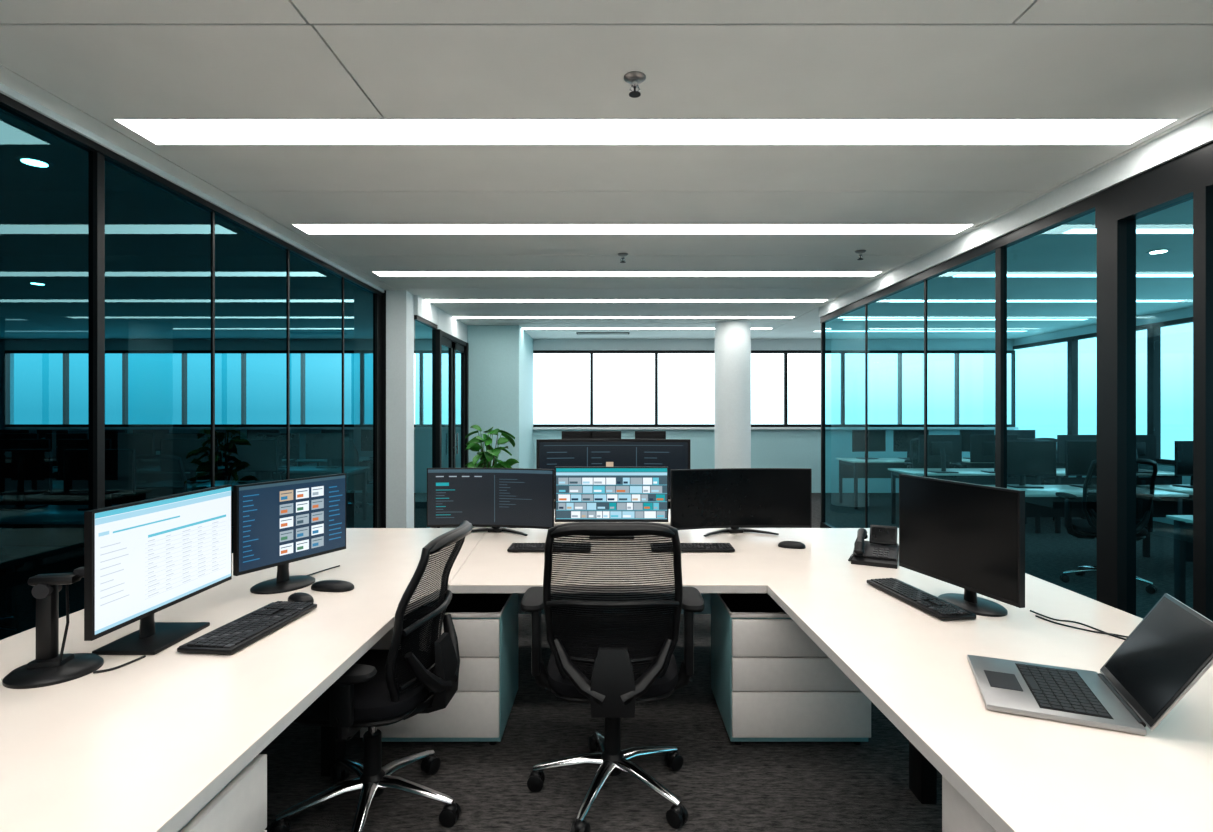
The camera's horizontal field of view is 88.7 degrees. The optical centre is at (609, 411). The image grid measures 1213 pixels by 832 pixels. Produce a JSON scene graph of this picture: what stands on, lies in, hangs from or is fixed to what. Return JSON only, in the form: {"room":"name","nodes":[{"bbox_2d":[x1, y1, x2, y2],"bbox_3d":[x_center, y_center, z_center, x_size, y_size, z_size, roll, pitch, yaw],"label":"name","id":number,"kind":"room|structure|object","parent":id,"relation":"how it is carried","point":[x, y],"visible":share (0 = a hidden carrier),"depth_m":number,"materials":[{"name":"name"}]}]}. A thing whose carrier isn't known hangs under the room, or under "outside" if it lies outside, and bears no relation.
{"room":"open-plan office","nodes":[
{"label":"open-plan office","id":0,"kind":"room"},
{"bbox_2d":[0,83,383,639],"bbox_3d":[-2.550,0.075,2.435,0.100,2.850,8.870,0,0,0],"label":"wall","id":1,"kind":"structure","parent":0,"point":[158,338],"depth_m":3.40,"materials":[{"name":"teal glass"}]},
{"bbox_2d":[382,290,413,527],"bbox_3d":[-2.430,0.075,7.012,0.340,2.850,0.275,0,0,0],"label":"wall pier","id":2,"kind":"object","parent":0,"point":[397,305],"depth_m":6.88,"materials":[{"name":"white paint"}]},
{"bbox_2d":[414,295,437,527],"bbox_3d":[-2.260,0.075,7.580,0.080,2.850,0.840,0,0,0],"label":"wall","id":3,"kind":"structure","parent":0,"point":[426,313],"depth_m":7.50,"materials":[{"name":"white paint"}]},
{"bbox_2d":[437,308,466,342],"bbox_3d":[-2.260,-1.213,8.830,0.080,0.275,1.640,0,0,0],"label":"lintel","id":4,"kind":"object","parent":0,"point":[447,323],"depth_m":8.68,"materials":[{"name":"white paint"}]},
{"bbox_2d":[467,325,532,468],"bbox_3d":[-1.860,0.075,10.575,0.880,2.850,1.830,0,0,0],"label":"wall","id":5,"kind":"structure","parent":0,"point":[500,356],"depth_m":9.66,"materials":[{"name":"white paint"}]},
{"bbox_2d":[432,329,468,527],"bbox_3d":[-2.239,0.215,8.830,0.122,2.570,1.620,0,0,0],"label":"door","id":6,"kind":"structure","parent":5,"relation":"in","point":[440,338],"depth_m":8.71,"materials":[{"name":"black metal"}]},
{"bbox_2d":[0,0,1212,338],"bbox_3d":[-2.250,-1.400,4.750,19.500,0.100,13.500,0,0,0],"label":"ceiling","id":7,"kind":"structure","parent":0,"point":[91,63],"depth_m":2.82,"materials":[{"name":"paint"}]},
{"bbox_2d":[576,332,628,334],"bbox_3d":[-0.120,-1.341,10.600,0.900,0.017,0.180,0,0,0],"label":"ceiling vent","id":8,"kind":"object","parent":7,"relation":"in","point":[578,333],"visible":1,"depth_m":10.53,"materials":[{"name":"grey plastic"}]},
{"bbox_2d":[618,253,627,262],"bbox_3d":[0.110,-1.315,5.300,0.090,0.071,0.090,0,0,0],"label":"sprinkler","id":9,"kind":"object","parent":7,"relation":"attached to","point":[622,255],"visible":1,"depth_m":5.29,"materials":[{"name":"metal"}]},
{"bbox_2d":[453,316,795,317],"bbox_3d":[0.165,-1.365,8.840,4.910,0.037,0.180,0,0,0],"label":"recessed light","id":10,"kind":"object","parent":7,"relation":"in","point":[453,316],"visible":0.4,"depth_m":8.75,"materials":[{"name":"white plastic"}]},
{"bbox_2d":[371,271,882,276],"bbox_3d":[0.165,-1.365,6.060,4.910,0.037,0.220,0,0,0],"label":"recessed light","id":11,"kind":"object","parent":7,"relation":"in","point":[379,273],"visible":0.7,"depth_m":6.04,"materials":[{"name":"white plastic"}]},
{"bbox_2d":[425,299,828,301],"bbox_3d":[0.165,-1.365,7.520,4.910,0.037,0.200,0,0,0],"label":"recessed light","id":12,"kind":"object","parent":7,"relation":"in","point":[428,300],"visible":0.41,"depth_m":7.50,"materials":[{"name":"white plastic"}]},
{"bbox_2d":[291,224,974,233],"bbox_3d":[0.165,-1.365,4.575,4.910,0.037,0.250,0,0,0],"label":"recessed light","id":13,"kind":"object","parent":7,"relation":"in","point":[307,228],"visible":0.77,"depth_m":4.56,"materials":[{"name":"white plastic"}]},
{"bbox_2d":[624,71,645,97],"bbox_3d":[0.100,-1.315,2.500,0.090,0.071,0.090,0,0,0],"label":"sprinkler","id":14,"kind":"object","parent":7,"relation":"attached to","point":[634,78],"visible":1,"depth_m":2.49,"materials":[{"name":"metal"}]},
{"bbox_2d":[112,117,1179,144],"bbox_3d":[0.165,-1.365,2.990,4.910,0.037,0.280,0,0,0],"label":"recessed light","id":15,"kind":"object","parent":7,"relation":"in","point":[159,131],"visible":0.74,"depth_m":2.99,"materials":[{"name":"white plastic"}]},
{"bbox_2d":[522,328,771,328],"bbox_3d":[0.165,-1.365,10.035,4.910,0.037,0.170,0,0,0],"label":"recessed light","id":16,"kind":"object","parent":7,"relation":"in","point":[522,328],"visible":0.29,"depth_m":10.02,"materials":[{"name":"white plastic"}]},
{"bbox_2d":[855,250,865,259],"bbox_3d":[2.100,-1.315,5.200,0.090,0.071,0.090,0,0,0],"label":"sprinkler","id":17,"kind":"object","parent":7,"relation":"attached to","point":[859,252],"visible":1,"depth_m":5.19,"materials":[{"name":"metal"}]},
{"bbox_2d":[812,330,1028,331],"bbox_3d":[5.150,-1.344,10.300,3.540,0.012,0.130,0,0,0],"label":"recessed light","id":18,"kind":"object","parent":7,"relation":"in","point":[814,330],"visible":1,"depth_m":10.24,"materials":[{"name":"white plastic"}]},
{"bbox_2d":[842,318,1089,319],"bbox_3d":[5.150,-1.344,9.000,3.540,0.012,0.130,0,0,0],"label":"recessed light","id":19,"kind":"object","parent":7,"relation":"in","point":[844,318],"visible":1,"depth_m":8.94,"materials":[{"name":"white plastic"}]},
{"bbox_2d":[887,299,1186,301],"bbox_3d":[5.150,-1.344,7.500,3.540,0.012,0.130,0,0,0],"label":"recessed light","id":20,"kind":"object","parent":7,"relation":"in","point":[892,300],"visible":1,"depth_m":7.45,"materials":[{"name":"white plastic"}]},
{"bbox_2d":[950,273,1192,276],"bbox_3d":[5.150,-1.344,6.100,3.540,0.012,0.130,0,0,0],"label":"recessed light","id":21,"kind":"object","parent":7,"relation":"in","point":[957,274],"visible":0.67,"depth_m":6.08,"materials":[{"name":"white plastic"}]},
{"bbox_2d":[1059,227,1192,233],"bbox_3d":[5.150,-1.344,4.600,3.540,0.012,0.130,0,0,0],"label":"recessed light","id":22,"kind":"object","parent":7,"relation":"in","point":[1074,230],"visible":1,"depth_m":4.57,"materials":[{"name":"white plastic"}]},
{"bbox_2d":[1147,249,1169,253],"bbox_3d":[4.600,-1.345,5.200,0.150,0.010,0.150,0,0,0],"label":"recessed light","id":23,"kind":"object","parent":7,"relation":"in","point":[1157,251],"visible":1,"depth_m":5.18,"materials":[{"name":"white paint"}]},
{"bbox_2d":[414,339,1013,492],"bbox_3d":[-2.250,0.025,11.575,19.500,2.950,0.150,0,0,0],"label":"wall","id":24,"kind":"structure","parent":0,"point":[770,448],"depth_m":11.50,"materials":[{"name":"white paint"}]},
{"bbox_2d":[414,350,460,428],"bbox_3d":[-6.800,-0.410,11.465,8.800,1.460,0.170,0,0,0],"label":"window","id":25,"kind":"structure","parent":24,"relation":"in","point":[420,425],"depth_m":11.47,"materials":[{"name":"black metal"}]},
{"bbox_2d":[533,350,787,428],"bbox_3d":[0.860,-0.410,11.465,4.800,1.460,0.170,0,0,0],"label":"window","id":26,"kind":"structure","parent":24,"relation":"in","point":[591,425],"depth_m":11.47,"materials":[{"name":"black metal"}]},
{"bbox_2d":[786,350,1018,428],"bbox_3d":[5.380,-0.410,11.465,4.240,1.460,0.170,0,0,0],"label":"window","id":27,"kind":"structure","parent":24,"relation":"in","point":[899,425],"depth_m":11.47,"materials":[{"name":"black metal"}]},
{"bbox_2d":[255,493,1192,831],"bbox_3d":[-2.250,1.550,4.750,19.500,0.100,13.500,0,0,0],"label":"floor","id":28,"kind":"structure","parent":0,"point":[722,785],"depth_m":2.61,"materials":[{"name":"carpet"}]},
{"bbox_2d":[177,754,266,831],"bbox_3d":[-1.143,1.165,1.240,0.577,0.670,0.624,0,0,0],"label":"drawer pedestal","id":29,"kind":"object","parent":28,"relation":"on","point":[240,805],"visible":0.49,"depth_m":1.44,"materials":[{"name":"grey plastic"}]},
{"bbox_2d":[269,520,472,831],"bbox_3d":[-0.848,0.960,2.305,0.650,1.079,0.713,0,0,9],"label":"office chair","id":30,"kind":"object","parent":28,"relation":"on","point":[393,685],"visible":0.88,"depth_m":2.19,"materials":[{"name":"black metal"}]},
{"bbox_2d":[360,593,517,744],"bbox_3d":[-0.800,1.200,3.034,0.624,0.600,0.577,0,0,0],"label":"drawer pedestal","id":31,"kind":"object","parent":28,"relation":"on","point":[485,624],"visible":0.52,"depth_m":2.75,"materials":[{"name":"grey plastic"}]},
{"bbox_2d":[465,425,518,527],"bbox_3d":[-1.224,0.814,6.198,0.632,1.372,0.620,0,0,0],"label":"potted plant","id":32,"kind":"object","parent":28,"relation":"on","point":[491,454],"visible":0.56,"depth_m":6.16,"materials":[{"name":"green plant"}]},
{"bbox_2d":[510,509,669,527],"bbox_3d":[0.030,1.130,4.550,1.500,0.740,0.620,0,0,0],"label":"office desk","id":33,"kind":"object","parent":28,"relation":"on","point":[668,522],"visible":0.02,"depth_m":4.26,"materials":[{"name":"laminate"}]},
{"bbox_2d":[536,439,689,498],"bbox_3d":[0.025,0.480,4.612,1.120,0.560,0.205,0,0,0],"label":"monitor","id":34,"kind":"object","parent":33,"relation":"on","point":[674,454],"visible":0.35,"depth_m":4.56,"materials":[{"name":"black plastic"}]},
{"bbox_2d":[0,528,1212,831],"bbox_3d":[-0.035,1.130,2.205,3.990,0.740,3.710,0,0,0],"label":"desk","id":35,"kind":"object","parent":28,"relation":"on","point":[144,744],"visible":0.62,"depth_m":1.74,"materials":[{"name":"laminate"}]},
{"bbox_2d":[2,567,103,688],"bbox_3d":[-1.620,0.611,1.810,0.220,0.299,0.220,0,0,-10],"label":"stand","id":36,"kind":"object","parent":35,"relation":"on","point":[49,667],"visible":0.91,"depth_m":1.79,"materials":[{"name":"black plastic"}]},
{"bbox_2d":[93,655,145,673],"bbox_3d":[-1.460,0.756,1.855,0.029,0.006,0.137,0,0,26],"label":"power cable","id":37,"kind":"object","parent":35,"relation":"on","point":[144,656],"visible":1,"depth_m":1.84,"materials":[{"name":"black plastic"}]},
{"bbox_2d":[84,485,231,654],"bbox_3d":[-1.520,0.520,2.070,0.200,0.480,0.645,0,0,0],"label":"computer monitor","id":38,"kind":"object","parent":35,"relation":"on","point":[144,558],"visible":0.99,"depth_m":1.99,"materials":[{"name":"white plastic"}]},
{"bbox_2d":[177,601,316,653],"bbox_3d":[-1.245,0.746,2.170,0.185,0.028,0.470,0,0,6],"label":"keyboard","id":39,"kind":"object","parent":35,"relation":"on","point":[231,637],"visible":1,"depth_m":2.10,"materials":[{"name":"black plastic"}]},
{"bbox_2d":[233,473,345,593],"bbox_3d":[-1.428,0.525,2.713,0.220,0.470,0.535,0,0,25],"label":"computer monitor","id":40,"kind":"object","parent":35,"relation":"on","point":[279,523],"visible":1,"depth_m":2.65,"materials":[{"name":"black plastic"}]},
{"bbox_2d":[288,592,313,602],"bbox_3d":[-1.235,0.741,2.475,0.120,0.034,0.068,0,0,30],"label":"computer mouse","id":41,"kind":"object","parent":35,"relation":"on","point":[300,596],"visible":0.81,"depth_m":2.45,"materials":[{"name":"black plastic"}]},
{"bbox_2d":[307,565,339,575],"bbox_3d":[-1.366,0.756,2.955,0.009,0.005,0.203,0,0,20],"label":"power cable","id":42,"kind":"object","parent":35,"relation":"on","point":[338,565],"visible":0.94,"depth_m":2.95,"materials":[{"name":"black plastic"}]},
{"bbox_2d":[311,580,353,591],"bbox_3d":[-1.190,0.741,2.660,0.190,0.034,0.090,0,0,10],"label":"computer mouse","id":43,"kind":"object","parent":35,"relation":"on","point":[324,585],"visible":1,"depth_m":2.63,"materials":[{"name":"black plastic"}]},
{"bbox_2d":[427,468,553,535],"bbox_3d":[-0.731,0.555,3.899,0.800,0.410,0.191,0,0,6],"label":"monitor","id":44,"kind":"object","parent":35,"relation":"on","point":[496,499],"visible":0.92,"depth_m":3.86,"materials":[{"name":"black plastic"}]},
{"bbox_2d":[507,543,590,551],"bbox_3d":[-0.330,0.746,3.420,0.450,0.028,0.150,0,0,0],"label":"keyboard","id":45,"kind":"object","parent":35,"relation":"on","point":[514,547],"visible":0.62,"depth_m":3.36,"materials":[{"name":"black plastic"}]},
{"bbox_2d":[555,467,667,538],"bbox_3d":[0.010,0.545,3.790,0.680,0.430,0.180,0,0,0],"label":"computer monitor","id":46,"kind":"object","parent":35,"relation":"on","point":[582,494],"visible":0.81,"depth_m":3.72,"materials":[{"name":"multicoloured plastic"}]},
{"bbox_2d":[650,543,734,551],"bbox_3d":[0.450,0.746,3.420,0.450,0.028,0.150,0,0,0],"label":"keyboard","id":47,"kind":"object","parent":35,"relation":"on","point":[685,547],"visible":0.79,"depth_m":3.36,"materials":[{"name":"black plastic"}]},
{"bbox_2d":[670,468,811,536],"bbox_3d":[0.796,0.555,3.877,0.880,0.410,0.195,0,0,-6],"label":"monitor","id":48,"kind":"object","parent":35,"relation":"on","point":[731,499],"visible":0.98,"depth_m":3.83,"materials":[{"name":"black plastic"}]},
{"bbox_2d":[778,541,805,548],"bbox_3d":[1.020,0.742,3.480,0.150,0.032,0.080,0,0,20],"label":"computer mouse","id":49,"kind":"object","parent":35,"relation":"on","point":[784,544],"visible":1,"depth_m":3.45,"materials":[{"name":"black plastic"}]},
{"bbox_2d":[848,525,898,568],"bbox_3d":[1.340,0.675,3.151,0.228,0.171,0.215,0,0,28],"label":"desk phone","id":50,"kind":"object","parent":35,"relation":"on","point":[882,547],"visible":0.99,"depth_m":3.13,"materials":[{"name":"black plastic"}]},
{"bbox_2d":[867,578,975,619],"bbox_3d":[1.235,0.746,2.500,0.140,0.028,0.500,0,0,-8],"label":"keyboard","id":51,"kind":"object","parent":35,"relation":"on","point":[939,608],"visible":1,"depth_m":2.43,"materials":[{"name":"black plastic"}]},
{"bbox_2d":[899,474,1024,616],"bbox_3d":[1.417,0.515,2.431,0.200,0.490,0.600,0,0,-14],"label":"computer monitor","id":52,"kind":"object","parent":35,"relation":"on","point":[970,537],"visible":0.95,"depth_m":2.35,"materials":[{"name":"black plastic"}]},
{"bbox_2d":[1030,610,1125,639],"bbox_3d":[1.700,0.756,2.145,0.078,0.005,0.472,0,0,-34],"label":"power cable","id":53,"kind":"object","parent":35,"relation":"on","point":[1030,610],"visible":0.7,"depth_m":2.22,"materials":[{"name":"black plastic"}]},
{"bbox_2d":[1035,615,1127,637],"bbox_3d":[1.693,0.756,2.132,0.048,0.005,0.406,0,0,-40],"label":"power cable","id":54,"kind":"object","parent":35,"relation":"on","point":[1035,615],"visible":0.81,"depth_m":2.16,"materials":[{"name":"black plastic"}]},
{"bbox_2d":[967,593,1212,734],"bbox_3d":[1.249,0.629,1.644,0.485,0.258,0.355,0,0,23],"label":"laptop","id":55,"kind":"object","parent":35,"relation":"on","point":[1170,649],"visible":1,"depth_m":1.59,"materials":[{"name":"metal"}]},
{"bbox_2d":[554,499,669,508],"bbox_3d":[0.030,1.130,5.750,1.300,0.740,0.620,0,0,0],"label":"office desk","id":56,"kind":"object","parent":28,"relation":"on","point":[554,499],"visible":0.02,"depth_m":6.00,"materials":[{"name":"laminate"}]},
{"bbox_2d":[562,431,591,438],"bbox_3d":[-0.310,0.470,5.780,0.290,0.580,0.220,0,0,0],"label":"monitor","id":57,"kind":"object","parent":56,"relation":"on","point":[565,434],"visible":0.02,"depth_m":5.83,"materials":[{"name":"black plastic"}]},
{"bbox_2d":[590,431,620,438],"bbox_3d":[-0.040,0.470,5.780,0.290,0.580,0.220,0,0,0],"label":"monitor","id":58,"kind":"object","parent":56,"relation":"on","point":[595,434],"visible":0.02,"depth_m":5.83,"materials":[{"name":"black plastic"}]},
{"bbox_2d":[635,431,665,438],"bbox_3d":[0.380,0.470,5.780,0.290,0.580,0.220,0,0,0],"label":"monitor","id":59,"kind":"object","parent":56,"relation":"on","point":[638,434],"visible":0.03,"depth_m":5.83,"materials":[{"name":"black plastic"}]},
{"bbox_2d":[521,522,704,831],"bbox_3d":[0.010,0.940,2.436,0.695,1.119,0.687,0,0,0],"label":"office chair","id":60,"kind":"object","parent":28,"relation":"on","point":[611,673],"visible":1,"depth_m":2.22,"materials":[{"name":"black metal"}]},
{"bbox_2d":[715,320,750,468],"bbox_3d":[1.860,0.075,9.400,0.570,2.850,0.570,0,0,0],"label":"round column","id":61,"kind":"structure","parent":28,"relation":"on","point":[732,337],"depth_m":9.16,"materials":[{"name":"white paint"}]},
{"bbox_2d":[711,593,870,744],"bbox_3d":[0.850,1.200,3.034,0.624,0.600,0.577,0,0,0],"label":"drawer pedestal","id":62,"kind":"object","parent":28,"relation":"on","point":[771,682],"visible":0.67,"depth_m":2.75,"materials":[{"name":"grey plastic"}]},
{"bbox_2d":[836,458,952,508],"bbox_3d":[4.550,1.130,9.900,1.600,0.740,0.750,0,0,0],"label":"office desk","id":63,"kind":"object","parent":28,"relation":"on","point":[854,468],"visible":0.49,"depth_m":10.22,"materials":[{"name":"laminate"}]},
{"bbox_2d":[852,430,885,458],"bbox_3d":[4.182,0.525,10.090,0.560,0.470,0.220,0,0,-6],"label":"computer monitor","id":64,"kind":"object","parent":63,"relation":"on","point":[876,438],"visible":0.77,"depth_m":10.02,"materials":[{"name":"black plastic"}]},
{"bbox_2d":[893,430,928,458],"bbox_3d":[4.870,0.525,10.090,0.560,0.470,0.220,0,0,0],"label":"computer monitor","id":65,"kind":"object","parent":63,"relation":"on","point":[902,439],"visible":0.66,"depth_m":10.02,"materials":[{"name":"black plastic"}]},
{"bbox_2d":[905,438,957,476],"bbox_3d":[4.748,0.940,9.168,0.695,1.119,0.687,0,0,31],"label":"office chair","id":66,"kind":"object","parent":28,"relation":"on","point":[917,439],"visible":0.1,"depth_m":9.02,"materials":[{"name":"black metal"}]},
{"bbox_2d":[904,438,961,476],"bbox_3d":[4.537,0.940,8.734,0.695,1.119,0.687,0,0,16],"label":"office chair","id":67,"kind":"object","parent":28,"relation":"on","point":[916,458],"visible":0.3,"depth_m":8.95,"materials":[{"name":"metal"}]},
{"bbox_2d":[888,468,1040,532],"bbox_3d":[4.550,1.130,8.000,1.600,0.740,0.750,0,0,0],"label":"office desk","id":68,"kind":"object","parent":28,"relation":"on","point":[1032,480],"visible":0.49,"depth_m":7.67,"materials":[{"name":"laminate"}]},
{"bbox_2d":[919,435,961,472],"bbox_3d":[4.195,0.525,7.810,0.560,0.470,0.220,0,0,-4],"label":"computer monitor","id":69,"kind":"object","parent":68,"relation":"on","point":[943,449],"visible":1,"depth_m":7.85,"materials":[{"name":"black plastic"}]},
{"bbox_2d":[970,435,1016,472],"bbox_3d":[4.864,0.525,7.810,0.560,0.470,0.220,0,0,5],"label":"computer monitor","id":70,"kind":"object","parent":68,"relation":"on","point":[982,447],"visible":0.41,"depth_m":7.87,"materials":[{"name":"black plastic"}]},
{"bbox_2d":[942,775,995,831],"bbox_3d":[1.073,1.165,1.160,0.577,0.670,0.624,0,0,0],"label":"drawer pedestal","id":71,"kind":"object","parent":28,"relation":"on","point":[958,815],"visible":0.05,"depth_m":1.40,"materials":[{"name":"grey plastic"}]},
{"bbox_2d":[947,458,1067,476],"bbox_3d":[6.300,1.130,9.900,1.600,0.740,0.750,0,0,0],"label":"office desk","id":72,"kind":"object","parent":28,"relation":"on","point":[965,463],"visible":0.12,"depth_m":10.22,"materials":[{"name":"laminate"}]},
{"bbox_2d":[960,430,994,458],"bbox_3d":[5.938,0.525,10.090,0.560,0.470,0.220,0,0,-2],"label":"computer monitor","id":73,"kind":"object","parent":72,"relation":"on","point":[965,434],"visible":0.27,"depth_m":10.02,"materials":[{"name":"black plastic"}]},
{"bbox_2d":[1007,430,1034,438],"bbox_3d":[6.612,0.525,10.089,0.560,0.470,0.220,0,0,-7],"label":"computer monitor","id":74,"kind":"object","parent":72,"relation":"on","point":[1030,434],"visible":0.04,"depth_m":10.03,"materials":[{"name":"black plastic"}]},
{"bbox_2d":[1008,438,1046,479],"bbox_3d":[6.069,0.940,9.168,0.695,1.119,0.687,0,0,33],"label":"office chair","id":75,"kind":"object","parent":28,"relation":"on","point":[1018,439],"visible":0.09,"depth_m":8.86,"materials":[{"name":"black metal"}]},
{"bbox_2d":[1034,438,1085,520],"bbox_3d":[6.360,0.940,8.734,0.695,1.119,0.687,0,0,-8],"label":"office chair","id":76,"kind":"object","parent":28,"relation":"on","point":[1043,481],"visible":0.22,"depth_m":8.93,"materials":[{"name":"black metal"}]},
{"bbox_2d":[987,485,1188,516],"bbox_3d":[4.550,1.130,6.100,1.600,0.740,0.750,0,0,0],"label":"office desk","id":77,"kind":"object","parent":28,"relation":"on","point":[1039,502],"visible":0.16,"depth_m":6.41,"materials":[{"name":"laminate"}]},
{"bbox_2d":[1007,441,1055,487],"bbox_3d":[4.193,0.525,6.290,0.560,0.470,0.220,0,0,2],"label":"computer monitor","id":78,"kind":"object","parent":77,"relation":"on","point":[1024,458],"visible":0.9,"depth_m":6.22,"materials":[{"name":"black plastic"}]},
{"bbox_2d":[1065,441,1096,487],"bbox_3d":[4.872,0.525,6.290,0.560,0.470,0.220,0,0,2],"label":"computer monitor","id":79,"kind":"object","parent":77,"relation":"on","point":[1079,455],"visible":0.44,"depth_m":6.22,"materials":[{"name":"black plastic"}]},
{"bbox_2d":[1025,468,1181,532],"bbox_3d":[6.300,1.130,8.000,1.600,0.740,0.750,0,0,0],"label":"office desk","id":80,"kind":"object","parent":28,"relation":"on","point":[1163,477],"visible":0.21,"depth_m":7.67,"materials":[{"name":"laminate"}]},
{"bbox_2d":[1057,435,1096,462],"bbox_3d":[5.948,0.525,7.810,0.560,0.470,0.220,0,0,-6],"label":"computer monitor","id":81,"kind":"object","parent":80,"relation":"on","point":[1061,439],"visible":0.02,"depth_m":7.84,"materials":[{"name":"black plastic"}]},
{"bbox_2d":[1136,435,1155,472],"bbox_3d":[6.612,0.525,7.810,0.560,0.470,0.220,0,0,6],"label":"computer monitor","id":82,"kind":"object","parent":80,"relation":"on","point":[1145,444],"visible":0.33,"depth_m":7.83,"materials":[{"name":"black plastic"}]},
{"bbox_2d":[1055,458,1160,593],"bbox_3d":[4.300,0.940,5.366,0.695,1.119,0.687,0,0,15],"label":"office chair","id":83,"kind":"object","parent":28,"relation":"on","point":[1078,528],"visible":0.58,"depth_m":5.24,"materials":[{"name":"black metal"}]},
{"bbox_2d":[1137,485,1192,556],"bbox_3d":[6.300,1.130,6.100,1.600,0.740,0.750,0,0,0],"label":"office desk","id":84,"kind":"object","parent":28,"relation":"on","point":[1163,508],"visible":0.3,"depth_m":6.42,"materials":[{"name":"laminate"}]},
{"bbox_2d":[1172,441,1192,487],"bbox_3d":[5.933,0.525,6.290,0.560,0.470,0.220,0,0,-6],"label":"computer monitor","id":85,"kind":"object","parent":84,"relation":"on","point":[1183,449],"visible":0.38,"depth_m":6.20,"materials":[{"name":"black plastic"}]},
{"bbox_2d":[1166,515,1192,604],"bbox_3d":[4.900,1.130,4.200,1.600,0.740,0.750,0,0,0],"label":"office desk","id":86,"kind":"object","parent":28,"relation":"on","point":[1183,531],"visible":0.66,"depth_m":4.50,"materials":[{"name":"laminate"}]},
{"bbox_2d":[819,111,1212,620],"bbox_3d":[2.745,0.075,3.010,0.110,2.850,10.020,0,0,0],"label":"wall","id":87,"kind":"structure","parent":0,"point":[1174,168],"depth_m":3.30,"materials":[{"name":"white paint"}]},
{"bbox_2d":[1014,307,1192,524],"bbox_3d":[7.575,0.025,4.750,0.150,2.950,13.500,0,0,0],"label":"wall","id":88,"kind":"structure","parent":0,"point":[1187,312],"depth_m":8.70,"materials":[{"name":"teal paint"}]},
{"bbox_2d":[1013,317,1192,464],"bbox_3d":[7.500,-0.260,4.750,0.100,1.920,13.500,0,0,0],"label":"window","id":89,"kind":"structure","parent":88,"relation":"in","point":[1154,329],"depth_m":8.56,"materials":[{"name":"black metal"}]}
]}

